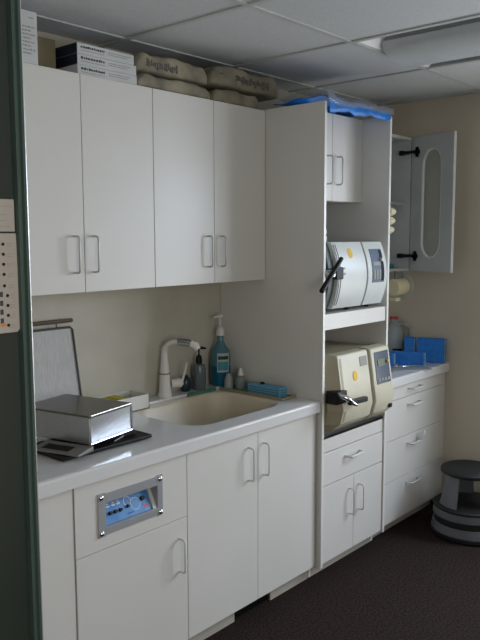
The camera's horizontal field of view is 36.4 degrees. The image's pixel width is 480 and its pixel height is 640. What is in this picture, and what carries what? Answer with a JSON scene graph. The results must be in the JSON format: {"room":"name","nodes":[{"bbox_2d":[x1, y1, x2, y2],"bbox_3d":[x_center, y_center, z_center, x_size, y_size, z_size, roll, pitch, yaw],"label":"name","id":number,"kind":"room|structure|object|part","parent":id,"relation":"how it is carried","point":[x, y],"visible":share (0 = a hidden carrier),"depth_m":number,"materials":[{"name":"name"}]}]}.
{"room":"dental sterilization room","nodes":[
{"label":"dental sterilization room","id":0,"kind":"room"},
{"bbox_2d":[0,0,29,639],"bbox_3d":[-1.062,0.406,0.285,0.120,2.540,2.151,5,9,41],"label":"door","id":1,"kind":"structure","parent":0,"point":[14,606],"depth_m":1.02,"materials":[{"name":"green paint"}]},
{"bbox_2d":[0,199,14,231],"bbox_3d":[-0.349,-0.136,0.944,0.004,0.043,0.128,5,9,41],"label":"notice","id":2,"kind":"object","parent":1,"relation":"attached to","point":[7,223],"visible":1,"depth_m":0.98,"materials":[{"name":"paper"}]},
{"bbox_2d":[0,233,19,333],"bbox_3d":[-0.354,-0.045,0.948,0.004,0.135,0.152,5,9,41],"label":"chart","id":3,"kind":"object","parent":1,"relation":"attached to","point":[9,298],"visible":1,"depth_m":0.99,"materials":[{"name":"paper"}]},
{"bbox_2d":[6,0,43,639],"bbox_3d":[-0.347,0.312,1.091,0.139,2.540,0.016,5,9,41],"label":"door frame","id":4,"kind":"structure","parent":1,"relation":"attached to","point":[13,21],"depth_m":1.01,"materials":[{"name":"green metal"}]},
{"bbox_2d":[31,31,362,396],"bbox_3d":[-1.155,0.120,2.810,0.100,2.540,6.040,5,9,41],"label":"wall","id":5,"kind":"structure","parent":0,"point":[120,335],"depth_m":3.48,"materials":[{"name":"paint"}]},
{"bbox_2d":[23,62,154,295],"bbox_3d":[-0.709,-0.530,2.901,0.352,0.832,0.730,5,9,41],"label":"upper cabinet","id":6,"kind":"object","parent":5,"relation":"attached to","point":[89,139],"visible":0.94,"depth_m":2.83,"materials":[{"name":"white laminate"}]},
{"bbox_2d":[21,9,37,64],"bbox_3d":[-0.833,-1.012,2.637,0.168,0.182,0.123,5,9,41],"label":"box","id":7,"kind":"object","parent":6,"relation":"on","point":[28,18],"visible":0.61,"depth_m":2.60,"materials":[{"name":"white cardboard"}]},
{"bbox_2d":[22,25,34,53],"bbox_3d":[-0.764,-0.997,2.590,0.001,0.096,0.085,5,9,41],"label":"print","id":8,"kind":"object","parent":7,"relation":"attached to","point":[28,31],"depth_m":2.60},
{"bbox_2d":[37,36,55,68],"bbox_3d":[-0.816,-1.004,2.800,0.180,0.130,0.133,5,9,41],"label":"box","id":9,"kind":"object","parent":6,"relation":"on","point":[46,54],"visible":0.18,"depth_m":2.76,"materials":[{"name":"brown cardboard"}]},
{"bbox_3d":[-0.733,-0.506,2.680,0.018,0.830,0.362,5,9,41],"label":"door","id":10,"kind":"part","parent":6,"relation":"part of","materials":[{"name":"white laminate"}]},
{"bbox_3d":[-0.622,-0.250,2.792,0.038,0.148,0.008,5,9,41],"label":"handle","id":11,"kind":"part","parent":6,"relation":"part of","materials":[{"name":"metal"}]},
{"bbox_3d":[-0.562,-0.258,2.859,0.038,0.148,0.008,5,9,41],"label":"handle","id":12,"kind":"part","parent":6,"relation":"part of","materials":[{"name":"metal"}]},
{"bbox_2d":[59,64,136,84],"bbox_3d":[-0.600,-0.974,2.945,0.218,0.034,0.292,5,9,41],"label":"box","id":13,"kind":"object","parent":6,"relation":"on","point":[77,68],"visible":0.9,"depth_m":2.85,"materials":[{"name":"white cardboard"}]},
{"bbox_2d":[81,67,104,73],"bbox_3d":[-0.567,-0.964,2.818,0.001,0.009,0.113,5,9,41],"label":"print","id":14,"kind":"object","parent":13,"relation":"on","point":[84,70],"depth_m":2.81},
{"bbox_2d":[56,53,135,75],"bbox_3d":[-0.601,-1.011,2.939,0.218,0.039,0.292,5,9,41],"label":"box","id":15,"kind":"object","parent":13,"relation":"on","point":[77,58],"visible":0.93,"depth_m":2.83,"materials":[{"name":"white cardboard"}]},
{"bbox_2d":[81,56,104,63],"bbox_3d":[-0.567,-1.004,2.814,0.001,0.009,0.113,5,9,41],"label":"print","id":16,"kind":"object","parent":15,"relation":"on","point":[84,59],"depth_m":2.81},
{"bbox_2d":[55,42,133,64],"bbox_3d":[-0.605,-1.050,2.930,0.218,0.039,0.280,5,9,41],"label":"box","id":17,"kind":"object","parent":15,"relation":"on","point":[76,47],"visible":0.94,"depth_m":2.83,"materials":[{"name":"cardboard"}]},
{"bbox_2d":[81,46,102,52],"bbox_3d":[-0.567,-1.043,2.809,0.001,0.009,0.113,5,9,41],"label":"print","id":18,"kind":"object","parent":17,"relation":"on","point":[84,49],"depth_m":2.81},
{"bbox_3d":[-0.491,-0.538,2.952,0.018,0.830,0.362,5,9,41],"label":"door","id":19,"kind":"part","parent":6,"relation":"part of","materials":[{"name":"white laminate"}]},
{"bbox_2d":[152,88,264,286],"bbox_3d":[-0.222,-0.594,3.450,0.352,0.832,0.741,5,9,41],"label":"upper cabinet","id":20,"kind":"object","parent":5,"relation":"attached to","point":[209,155],"visible":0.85,"depth_m":3.32,"materials":[{"name":"white laminate"}]},
{"bbox_2d":[136,73,209,99],"bbox_3d":[-0.369,-1.025,3.250,0.256,0.067,0.452,5,9,41],"label":"bag","id":21,"kind":"object","parent":20,"relation":"on","point":[143,79],"visible":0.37,"depth_m":3.15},
{"bbox_2d":[132,52,206,86],"bbox_3d":[-0.375,-1.103,3.237,0.253,0.089,0.437,5,9,41],"label":"bag","id":22,"kind":"object","parent":21,"relation":"on","point":[167,68],"visible":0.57,"depth_m":3.14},
{"bbox_2d":[147,58,177,73],"bbox_3d":[-0.333,-1.079,3.107,0.014,0.037,0.177,5,9,41],"label":"print","id":23,"kind":"object","parent":22,"relation":"attached to","point":[154,65],"depth_m":3.10},
{"bbox_3d":[-0.248,-0.570,3.227,0.018,0.830,0.368,5,9,41],"label":"door","id":24,"kind":"part","parent":20,"relation":"part of","materials":[{"name":"white laminate"}]},
{"bbox_3d":[-0.135,-0.314,3.341,0.038,0.148,0.008,5,9,41],"label":"handle","id":25,"kind":"part","parent":20,"relation":"part of","materials":[{"name":"metal"}]},
{"bbox_3d":[-0.076,-0.322,3.408,0.038,0.148,0.008,5,9,41],"label":"handle","id":26,"kind":"part","parent":20,"relation":"part of","materials":[{"name":"metal"}]},
{"bbox_2d":[208,89,258,108],"bbox_3d":[-0.106,-1.063,3.547,0.256,0.073,0.339,5,9,41],"label":"bag","id":27,"kind":"object","parent":20,"relation":"on","point":[226,96],"visible":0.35,"depth_m":3.45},
{"bbox_2d":[200,66,277,101],"bbox_3d":[-0.058,-1.164,3.594,0.251,0.108,0.517,5,9,41],"label":"bag","id":28,"kind":"object","parent":27,"relation":"on","point":[264,88],"visible":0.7,"depth_m":3.49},
{"bbox_2d":[220,73,268,90],"bbox_3d":[0.020,-1.145,3.505,0.014,0.040,0.359,5,9,41],"label":"print","id":29,"kind":"object","parent":28,"relation":"attached to","point":[236,81],"depth_m":3.50},
{"bbox_3d":[-0.003,-0.602,3.503,0.018,0.830,0.368,5,9,41],"label":"door","id":30,"kind":"part","parent":20,"relation":"part of","materials":[{"name":"white laminate"}]},
{"bbox_2d":[389,131,456,272],"bbox_3d":[0.817,-0.695,4.339,0.725,0.826,0.744,5,9,41],"label":"upper cabinet","id":31,"kind":"object","parent":5,"relation":"attached to","point":[408,155],"visible":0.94,"depth_m":4.53,"materials":[{"name":"white laminate"}]},
{"bbox_2d":[390,202,405,205],"bbox_3d":[0.681,-0.714,4.454,0.347,0.015,0.704,5,9,41],"label":"shelf","id":32,"kind":"object","parent":31,"relation":"attached to","point":[392,203],"depth_m":4.56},
{"bbox_3d":[0.694,-0.304,4.490,0.377,0.017,0.706,5,9,41],"label":"panel","id":33,"kind":"part","parent":31,"relation":"part of","materials":[{"name":"white laminate"}]},
{"bbox_3d":[0.691,-1.108,4.399,0.377,0.017,0.706,5,9,41],"label":"panel","id":34,"kind":"part","parent":31,"relation":"part of","materials":[{"name":"white laminate"}]},
{"bbox_2d":[389,271,414,300],"bbox_3d":[0.971,-0.208,4.484,0.156,0.182,0.133,5,9,41],"label":"spool","id":35,"kind":"object","parent":31,"relation":"attached to","point":[402,286],"visible":0.93,"depth_m":4.46,"materials":[{"name":"beige plastic"}]},
{"bbox_3d":[1.169,-0.710,4.444,0.019,0.682,0.175,-4,8,-31],"label":"oval moulding","id":36,"kind":"part","parent":31,"relation":"part of","materials":[{"name":"white wood"}]},
{"bbox_3d":[1.169,-0.708,4.444,0.018,0.826,0.341,-4,8,-31],"label":"door","id":37,"kind":"part","parent":31,"relation":"part of","materials":[{"name":"white wood"}]},
{"bbox_2d":[21,0,479,107],"bbox_3d":[0.394,-1.022,1.303,4.240,0.060,6.040,5,9,41],"label":"ceiling","id":38,"kind":"structure","parent":0,"point":[245,35],"depth_m":3.02,"materials":[{"name":"tile"}]},
{"bbox_2d":[36,0,479,106],"bbox_3d":[0.394,-0.990,1.307,4.040,0.006,5.840,5,9,41],"label":"trim","id":39,"kind":"structure","parent":38,"relation":"attached to","point":[242,4],"depth_m":3.16,"materials":[{"name":"white metal"}]},
{"bbox_2d":[360,17,479,66],"bbox_3d":[1.227,-1.208,2.951,1.339,0.153,0.654,5,9,41],"label":"ceiling light","id":40,"kind":"object","parent":38,"relation":"attached to","point":[455,42],"visible":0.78,"depth_m":3.16,"materials":[{"name":"white plastic"}]},
{"bbox_3d":[0.755,-1.262,3.364,0.075,0.071,0.648,5,9,41],"label":"plate","id":41,"kind":"part","parent":40,"relation":"part of","materials":[{"name":"white plastic"}]},
{"bbox_2d":[204,501,479,639],"bbox_3d":[0.403,1.571,1.597,4.240,0.080,6.040,5,9,41],"label":"floor","id":42,"kind":"structure","parent":0,"point":[409,582],"depth_m":3.46,"materials":[{"name":"carpet"}]},
{"bbox_2d":[39,490,76,639],"bbox_3d":[-0.997,0.997,2.524,0.633,0.862,0.580,5,9,41],"label":"base cabinet","id":43,"kind":"object","parent":42,"relation":"on","point":[55,511],"visible":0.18,"depth_m":2.46,"materials":[{"name":"white laminate"}]},
{"bbox_2d":[72,454,187,639],"bbox_3d":[-0.612,0.950,2.926,0.675,0.862,0.536,5,9,41],"label":"base cabinet","id":44,"kind":"object","parent":42,"relation":"on","point":[130,528],"visible":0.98,"depth_m":2.71,"materials":[{"name":"white laminate"}]},
{"bbox_3d":[-0.395,0.673,2.701,0.018,0.261,0.533,5,9,41],"label":"false drawer","id":45,"kind":"part","parent":44,"relation":"part of","materials":[{"name":"white laminate"}]},
{"bbox_3d":[-0.419,0.678,2.699,0.061,0.160,0.306,5,9,41],"label":"control plate","id":46,"kind":"part","parent":44,"relation":"part of","materials":[{"name":"grey metal"}]},
{"bbox_3d":[-0.394,1.064,2.746,0.018,0.519,0.533,5,9,41],"label":"door","id":47,"kind":"part","parent":44,"relation":"part of","materials":[{"name":"white laminate"}]},
{"bbox_3d":[-0.227,0.932,2.880,0.038,0.143,0.008,5,9,41],"label":"handle","id":48,"kind":"part","parent":44,"relation":"part of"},
{"bbox_2d":[186,413,315,639],"bbox_3d":[-0.144,0.889,3.453,0.675,0.862,0.876,5,9,41],"label":"base cabinet","id":49,"kind":"object","parent":42,"relation":"on","point":[250,516],"visible":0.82,"depth_m":3.21,"materials":[{"name":"white laminate"}]},
{"bbox_2d":[36,384,319,499],"bbox_3d":[-0.519,0.530,2.998,0.662,0.179,2.001,5,9,41],"label":"countertop","id":50,"kind":"structure","parent":49,"relation":"on","point":[179,424],"depth_m":3.06,"materials":[{"name":"laminate"}]},
{"bbox_2d":[37,459,74,482],"bbox_3d":[-0.750,0.519,2.420,0.227,0.002,0.325,5,9,41],"label":"paper sheet","id":51,"kind":"object","parent":50,"relation":"on","point":[46,470],"visible":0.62,"depth_m":2.47,"materials":[{"name":"white paper"}]},
{"bbox_2d":[32,318,81,401],"bbox_3d":[-0.836,0.224,3.058,0.046,0.435,0.413,5,9,41],"label":"drying rack","id":52,"kind":"object","parent":50,"relation":"on","point":[56,368],"visible":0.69,"depth_m":3.11,"materials":[{"name":"metal"}]},
{"bbox_3d":[-0.858,0.017,3.033,0.018,0.018,0.382,5,9,41],"label":"rail","id":53,"kind":"part","parent":52,"relation":"part of","materials":[{"name":"metal"}]},
{"bbox_2d":[37,429,151,460],"bbox_3d":[-0.569,0.460,2.779,0.288,0.037,0.440,5,9,41],"label":"kitchen scale","id":54,"kind":"object","parent":50,"relation":"on","point":[61,450],"visible":0.58,"depth_m":2.67,"materials":[{"name":"black plastic"}]},
{"bbox_2d":[35,394,132,445],"bbox_3d":[-0.629,0.380,2.826,0.346,0.110,0.252,3,7,29],"label":"metal box","id":55,"kind":"object","parent":54,"relation":"on","point":[89,421],"visible":0.98,"depth_m":2.74,"materials":[{"name":"metal"}]},
{"bbox_3d":[-0.631,0.330,2.821,0.343,0.008,0.252,3,7,29],"label":"lid","id":56,"kind":"part","parent":55,"relation":"part of","materials":[{"name":"metal"}]},
{"bbox_3d":[-0.483,0.394,2.744,0.008,0.099,0.251,3,7,29],"label":"edge trim","id":57,"kind":"part","parent":55,"relation":"part of","materials":[{"name":"silver metal"}]},
{"bbox_3d":[-0.551,0.444,2.849,0.180,0.018,0.220,5,9,41],"label":"load plate mount","id":58,"kind":"part","parent":54,"relation":"part of","materials":[{"name":"silver plastic"}]},
{"bbox_2d":[94,390,148,411],"bbox_3d":[-0.579,0.385,3.311,0.136,0.068,0.322,5,9,41],"label":"open box","id":59,"kind":"object","parent":50,"relation":"on","point":[139,400],"visible":0.36,"depth_m":3.36,"materials":[{"name":"white cardboard"}]},
{"bbox_2d":[108,395,125,399],"bbox_3d":[-0.558,0.382,3.334,0.096,0.059,0.044,5,9,41],"label":"pad","id":60,"kind":"object","parent":59,"relation":"in","point":[114,397],"visible":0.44,"depth_m":3.32,"materials":[{"name":"yellow"}]},
{"bbox_2d":[158,338,200,397],"bbox_3d":[-0.296,0.229,3.565,0.212,0.289,0.092,0,6,-1],"label":"faucet","id":61,"kind":"object","parent":50,"relation":"on","point":[165,383],"visible":1,"depth_m":3.54,"materials":[{"name":"white plastic"}]},
{"bbox_3d":[-0.335,0.129,3.537,0.089,0.078,0.029,0,6,4],"label":"spout","id":62,"kind":"part","parent":61,"relation":"part of","materials":[{"name":"white plastic"}]},
{"bbox_3d":[-0.275,0.257,3.602,0.038,0.097,0.014,-3,7,-26],"label":"lever","id":63,"kind":"part","parent":61,"relation":"part of","materials":[{"name":"white plastic"}]},
{"bbox_2d":[180,374,190,391],"bbox_3d":[-0.276,0.318,3.697,0.052,0.083,0.052,5,9,41],"label":"bottle","id":64,"kind":"object","parent":50,"relation":"on","point":[186,387],"visible":0.76,"depth_m":3.68,"materials":[{"name":"blue plastic"}]},
{"bbox_2d":[192,346,205,389],"bbox_3d":[-0.209,0.243,3.727,0.070,0.225,0.070,5,9,41],"label":"soap bottle","id":65,"kind":"object","parent":50,"relation":"on","point":[198,369],"visible":0.91,"depth_m":3.71,"materials":[{"name":"black plastic"}]},
{"bbox_2d":[187,387,215,396],"bbox_3d":[-0.193,0.365,3.703,0.013,0.016,0.200,5,9,41],"label":"strip","id":66,"kind":"object","parent":50,"relation":"on","point":[213,388],"visible":1,"depth_m":3.69,"materials":[{"name":"green plastic"}]},
{"bbox_2d":[137,392,277,425],"bbox_3d":[-0.146,0.489,3.412,0.445,0.165,0.617,5,9,41],"label":"basin","id":67,"kind":"object","parent":50,"relation":"in","point":[209,408],"depth_m":3.62,"materials":[{"name":"beige ceramic"}]},
{"bbox_2d":[210,314,230,385],"bbox_3d":[-0.103,0.154,3.833,0.109,0.376,0.108,5,9,41],"label":"pump bottle","id":68,"kind":"object","parent":50,"relation":"on","point":[220,362],"visible":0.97,"depth_m":3.80,"materials":[{"name":"teal plastic"}]},
{"bbox_2d":[218,362,227,370],"bbox_3d":[-0.087,0.240,3.794,0.055,0.045,0.007,-2,7,-18],"label":"label","id":69,"kind":"object","parent":68,"relation":"on","point":[222,366],"depth_m":3.79,"materials":[{"name":"teal paper"}]},
{"bbox_2d":[220,385,295,400],"bbox_3d":[0.086,0.365,3.702,0.414,0.014,0.116,5,9,41],"label":"tray","id":70,"kind":"object","parent":50,"relation":"on","point":[242,391],"visible":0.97,"depth_m":3.64,"materials":[{"name":"plastic"}]},
{"bbox_2d":[224,373,232,388],"bbox_3d":[-0.060,0.315,3.791,0.050,0.080,0.050,5,9,41],"label":"plastic bottle","id":71,"kind":"object","parent":70,"relation":"on","point":[228,380],"visible":1,"depth_m":3.77,"materials":[{"name":"white plastic"}]},
{"bbox_2d":[235,368,245,388],"bbox_3d":[0.003,0.301,3.793,0.056,0.108,0.056,5,9,41],"label":"dropper bottle","id":72,"kind":"object","parent":70,"relation":"on","point":[240,381],"visible":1,"depth_m":3.78,"materials":[{"name":"white plastic"}]},
{"bbox_3d":[0.086,0.369,3.705,0.410,0.006,0.112,5,9,41],"label":"floor panel","id":73,"kind":"part","parent":70,"relation":"part of","materials":[{"name":"plastic"}]},
{"bbox_2d":[248,381,286,397],"bbox_3d":[0.136,0.348,3.641,0.206,0.048,0.063,5,9,41],"label":"towel stack","id":74,"kind":"object","parent":70,"relation":"on","point":[279,391],"visible":1,"depth_m":3.60,"materials":[{"name":"blue fabric"}]},
{"bbox_3d":[-0.071,0.892,3.095,0.018,0.781,0.435,5,9,41],"label":"door","id":75,"kind":"part","parent":49,"relation":"part of","materials":[{"name":"white laminate"}]},
{"bbox_3d":[0.050,0.628,3.162,0.038,0.153,0.008,5,9,41],"label":"handle","id":76,"kind":"part","parent":49,"relation":"part of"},
{"bbox_2d":[234,593,269,618],"bbox_3d":[0.049,1.294,3.351,0.016,0.070,0.265,5,9,41],"label":"vent grille","id":77,"kind":"object","parent":49,"relation":"attached to","point":[267,596],"depth_m":3.35,"materials":[{"name":"black plastic"}]},
{"bbox_3d":[0.118,0.619,3.239,0.038,0.153,0.008,5,9,41],"label":"handle","id":78,"kind":"part","parent":49,"relation":"part of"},
{"bbox_3d":[0.218,0.854,3.421,0.018,0.781,0.435,5,9,41],"label":"door","id":79,"kind":"part","parent":49,"relation":"part of","materials":[{"name":"white laminate"}]},
{"bbox_2d":[220,101,391,577],"bbox_3d":[0.359,0.096,3.924,0.696,2.327,0.610,5,9,41],"label":"tall cabinet","id":80,"kind":"object","parent":42,"relation":"on","point":[324,170],"visible":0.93,"depth_m":3.69,"materials":[{"name":"white laminate"}]},
{"bbox_3d":[0.152,0.121,3.714,0.666,2.327,0.018,5,9,41],"label":"panel","id":81,"kind":"part","parent":80,"relation":"part of","materials":[{"name":"white laminate"}]},
{"bbox_3d":[0.369,-0.816,3.617,0.018,0.437,0.284,5,9,41],"label":"door","id":82,"kind":"part","parent":80,"relation":"part of","materials":[{"name":"white laminate"}]},
{"bbox_3d":[0.455,-0.758,3.679,0.038,0.148,0.008,5,9,41],"label":"handle","id":83,"kind":"part","parent":80,"relation":"part of","materials":[{"name":"metal"}]},
{"bbox_2d":[273,95,390,120],"bbox_3d":[0.474,-1.052,3.687,0.349,0.111,0.600,5,9,41],"label":"plastic wrap","id":84,"kind":"object","parent":80,"relation":"on","point":[335,105],"visible":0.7,"depth_m":3.53,"materials":[{"name":"blue plastic"}]},
{"bbox_3d":[0.492,1.010,3.720,0.018,0.394,0.284,5,9,41],"label":"door","id":85,"kind":"part","parent":80,"relation":"part of","materials":[{"name":"white laminate"}]},
{"bbox_2d":[326,201,353,203],"bbox_3d":[0.280,-0.636,3.910,0.471,0.016,0.574,5,9,41],"label":"shelf","id":86,"kind":"object","parent":80,"relation":"attached to","point":[327,202],"depth_m":3.89,"materials":[{"name":"white laminate"}]},
{"bbox_3d":[0.515,-0.766,3.746,0.038,0.148,0.008,5,9,41],"label":"handle","id":87,"kind":"part","parent":80,"relation":"part of","materials":[{"name":"metal"}]},
{"bbox_3d":[0.559,-0.841,3.831,0.018,0.437,0.284,5,9,41],"label":"door","id":88,"kind":"part","parent":80,"relation":"part of","materials":[{"name":"white laminate"}]},
{"bbox_3d":[0.578,0.937,3.768,0.038,0.143,0.008,5,9,41],"label":"handle","id":89,"kind":"part","parent":80,"relation":"part of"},
{"bbox_2d":[319,241,386,308],"bbox_3d":[0.372,-0.229,3.757,0.616,0.346,0.693,5,9,41],"label":"autoclave","id":90,"kind":"object","parent":80,"relation":"on","point":[356,272],"visible":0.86,"depth_m":3.64,"materials":[{"name":"white metal"}]},
{"bbox_3d":[0.425,-0.209,3.377,0.024,0.164,0.193,5,8,38],"label":"lever","id":91,"kind":"part","parent":90,"relation":"part of","materials":[{"name":"black plastic"}]},
{"bbox_3d":[0.503,-0.228,3.654,0.147,0.326,0.266,5,9,41],"label":"door","id":92,"kind":"part","parent":90,"relation":"part of","materials":[{"name":"white metal"}]},
{"bbox_3d":[0.708,-0.283,3.794,0.030,0.172,0.116,5,9,41],"label":"display panel","id":93,"kind":"part","parent":90,"relation":"part of","materials":[{"name":"plastic"}]},
{"bbox_3d":[0.586,0.716,3.795,0.018,0.164,0.572,5,9,41],"label":"drawer","id":94,"kind":"part","parent":80,"relation":"part of","materials":[{"name":"white laminate"}]},
{"bbox_3d":[0.593,0.690,3.759,0.041,0.013,0.145,5,9,41],"label":"handle","id":95,"kind":"part","parent":80,"relation":"part of","materials":[{"name":"white metal"}]},
{"bbox_2d":[325,305,385,329],"bbox_3d":[0.348,-0.035,3.919,0.649,0.076,0.574,5,9,41],"label":"shelf","id":96,"kind":"object","parent":80,"relation":"attached to","point":[374,314],"depth_m":3.72,"materials":[{"name":"white laminate"}]},
{"bbox_3d":[0.544,0.070,4.155,0.666,2.327,0.018,5,9,41],"label":"panel","id":97,"kind":"part","parent":80,"relation":"part of","materials":[{"name":"white laminate"}]},
{"bbox_2d":[324,340,393,430],"bbox_3d":[0.435,0.335,3.874,0.677,0.400,0.546,5,9,41],"label":"autoclave","id":98,"kind":"object","parent":80,"relation":"in","point":[358,386],"visible":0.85,"depth_m":3.67,"materials":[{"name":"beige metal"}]},
{"bbox_3d":[0.519,0.386,3.506,0.102,0.070,0.039,-1,6,-5],"label":"chrome arm","id":99,"kind":"part","parent":98,"relation":"part of"},
{"bbox_3d":[0.554,0.351,3.674,0.104,0.380,0.277,5,9,41],"label":"door","id":100,"kind":"part","parent":98,"relation":"part of","materials":[{"name":"beige metal"}]},
{"bbox_3d":[0.574,0.393,3.553,0.024,0.031,0.156,5,9,41],"label":"lever","id":101,"kind":"part","parent":98,"relation":"part of","materials":[{"name":"black plastic"}]},
{"bbox_3d":[0.746,0.246,3.836,0.035,0.166,0.136,5,9,41],"label":"display panel","id":102,"kind":"part","parent":98,"relation":"part of","materials":[{"name":"plastic"}]},
{"bbox_3d":[0.637,0.929,3.835,0.038,0.143,0.008,5,9,41],"label":"handle","id":103,"kind":"part","parent":80,"relation":"part of","materials":[{"name":"white metal"}]},
{"bbox_3d":[0.682,0.986,3.934,0.018,0.394,0.284,5,9,41],"label":"door","id":104,"kind":"part","parent":80,"relation":"part of","materials":[{"name":"white laminate"}]},
{"bbox_2d":[390,217,394,224],"bbox_3d":[0.803,-0.532,3.911,0.044,0.044,0.064,5,9,41],"label":"roll","id":105,"kind":"object","parent":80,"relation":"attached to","point":[392,220],"visible":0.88,"depth_m":3.89,"materials":[{"name":"beige paper"}]},
{"bbox_2d":[390,207,395,215],"bbox_3d":[0.806,-0.580,3.903,0.044,0.044,0.064,5,9,41],"label":"roll","id":106,"kind":"object","parent":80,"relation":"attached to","point":[392,210],"visible":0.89,"depth_m":3.88,"materials":[{"name":"beige paper"}]},
{"bbox_2d":[372,373,444,537],"bbox_3d":[0.815,0.763,4.532,0.676,0.862,0.778,5,9,41],"label":"base cabinet","id":107,"kind":"object","parent":42,"relation":"on","point":[413,473],"visible":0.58,"depth_m":4.32,"materials":[{"name":"white laminate"}]},
{"bbox_3d":[1.017,1.018,4.351,0.018,0.239,0.728,5,9,41],"label":"drawer","id":108,"kind":"part","parent":107,"relation":"part of","materials":[{"name":"white laminate"}]},
{"bbox_3d":[1.016,0.779,4.324,0.018,0.237,0.728,5,9,41],"label":"drawer","id":109,"kind":"part","parent":107,"relation":"part of","materials":[{"name":"white laminate"}]},
{"bbox_3d":[1.030,0.948,4.316,0.041,0.013,0.145,5,9,41],"label":"handle","id":110,"kind":"part","parent":107,"relation":"part of","materials":[{"name":"white metal"}]},
{"bbox_3d":[1.016,0.546,4.297,0.018,0.225,0.728,5,9,41],"label":"drawer","id":111,"kind":"part","parent":107,"relation":"part of","materials":[{"name":"white laminate"}]},
{"bbox_3d":[1.030,0.713,4.289,0.041,0.013,0.145,5,9,41],"label":"handle","id":112,"kind":"part","parent":107,"relation":"part of","materials":[{"name":"silver metal"}]},
{"bbox_3d":[1.029,0.483,4.263,0.041,0.013,0.145,5,9,41],"label":"handle","id":113,"kind":"part","parent":107,"relation":"part of","materials":[{"name":"silver metal"}]},
{"bbox_3d":[1.028,0.391,4.253,0.041,0.013,0.145,5,9,41],"label":"handle","id":114,"kind":"part","parent":107,"relation":"part of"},
{"bbox_3d":[1.015,0.397,4.280,0.018,0.071,0.728,5,9,41],"label":"drawer","id":115,"kind":"part","parent":107,"relation":"part of","materials":[{"name":"white laminate"}]},
{"bbox_2d":[391,362,449,388],"bbox_3d":[0.806,0.304,4.486,0.662,0.057,0.780,5,9,41],"label":"countertop","id":116,"kind":"structure","parent":107,"relation":"on","point":[403,378],"depth_m":4.26,"materials":[{"name":"laminate"}]},
{"bbox_2d":[389,353,395,366],"bbox_3d":[0.880,0.239,4.432,0.122,0.082,0.032,3,7,24],"label":"foam block","id":117,"kind":"object","parent":116,"relation":"on","point":[391,355],"visible":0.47,"depth_m":4.40,"materials":[{"name":"blue plastic"}]},
{"bbox_2d":[388,316,411,352],"bbox_3d":[1.006,0.112,4.714,0.160,0.271,0.145,5,9,41],"label":"plastic jug","id":118,"kind":"object","parent":116,"relation":"on","point":[395,332],"visible":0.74,"depth_m":4.67,"materials":[{"name":"white plastic"}]},
{"bbox_3d":[1.064,0.083,4.715,0.091,0.141,0.029,0,6,-1],"label":"jug handle","id":119,"kind":"part","parent":118,"relation":"part of","materials":[{"name":"white plastic"}]},
{"bbox_2d":[392,350,425,365],"bbox_3d":[1.029,0.235,4.452,0.200,0.085,0.028,3,7,25],"label":"foam block","id":120,"kind":"object","parent":116,"relation":"on","point":[406,358],"visible":0.89,"depth_m":4.43,"materials":[{"name":"blue plastic"}]},
{"bbox_2d":[404,336,415,351],"bbox_3d":[1.075,0.182,4.619,0.066,0.152,0.045,2,7,21],"label":"foam block","id":121,"kind":"object","parent":116,"relation":"on","point":[409,342],"visible":0.49,"depth_m":4.59,"materials":[{"name":"blue plastic"}]},
{"bbox_2d":[391,366,431,371],"bbox_3d":[0.996,0.289,4.329,0.260,0.006,0.120,-2,7,-16],"label":"tray","id":122,"kind":"object","parent":116,"relation":"on","point":[409,368],"visible":0.76,"depth_m":4.32,"materials":[{"name":"silver metal"}]},
{"bbox_2d":[416,337,445,362],"bbox_3d":[1.198,0.188,4.571,0.176,0.150,0.045,3,7,24],"label":"foam block","id":123,"kind":"object","parent":116,"relation":"on","point":[434,348],"visible":0.9,"depth_m":4.55,"materials":[{"name":"blue plastic"}]},
{"bbox_2d":[430,460,479,545],"bbox_3d":[1.321,1.036,4.211,0.426,0.387,0.426,2,7,21],"label":"step stool","id":124,"kind":"object","parent":42,"relation":"on","point":[456,515],"visible":1,"depth_m":4.12,"materials":[{"name":"grey plastic"}]},
{"bbox_3d":[1.194,0.971,4.143,0.062,0.177,0.134,-3,7,-25],"label":"leg","id":125,"kind":"part","parent":124,"relation":"part of","materials":[{"name":"grey plastic"}]},
{"bbox_3d":[1.332,0.948,4.343,0.134,0.177,0.062,0,6,4],"label":"leg","id":126,"kind":"part","parent":124,"relation":"part of","materials":[{"name":"grey plastic"}]},
{"bbox_2d":[363,93,479,500],"bbox_3d":[2.362,0.012,3.662,4.040,2.540,0.100,5,9,41],"label":"wall","id":127,"kind":"structure","parent":0,"point":[441,304],"depth_m":4.51,"materials":[{"name":"paint"}]}
]}

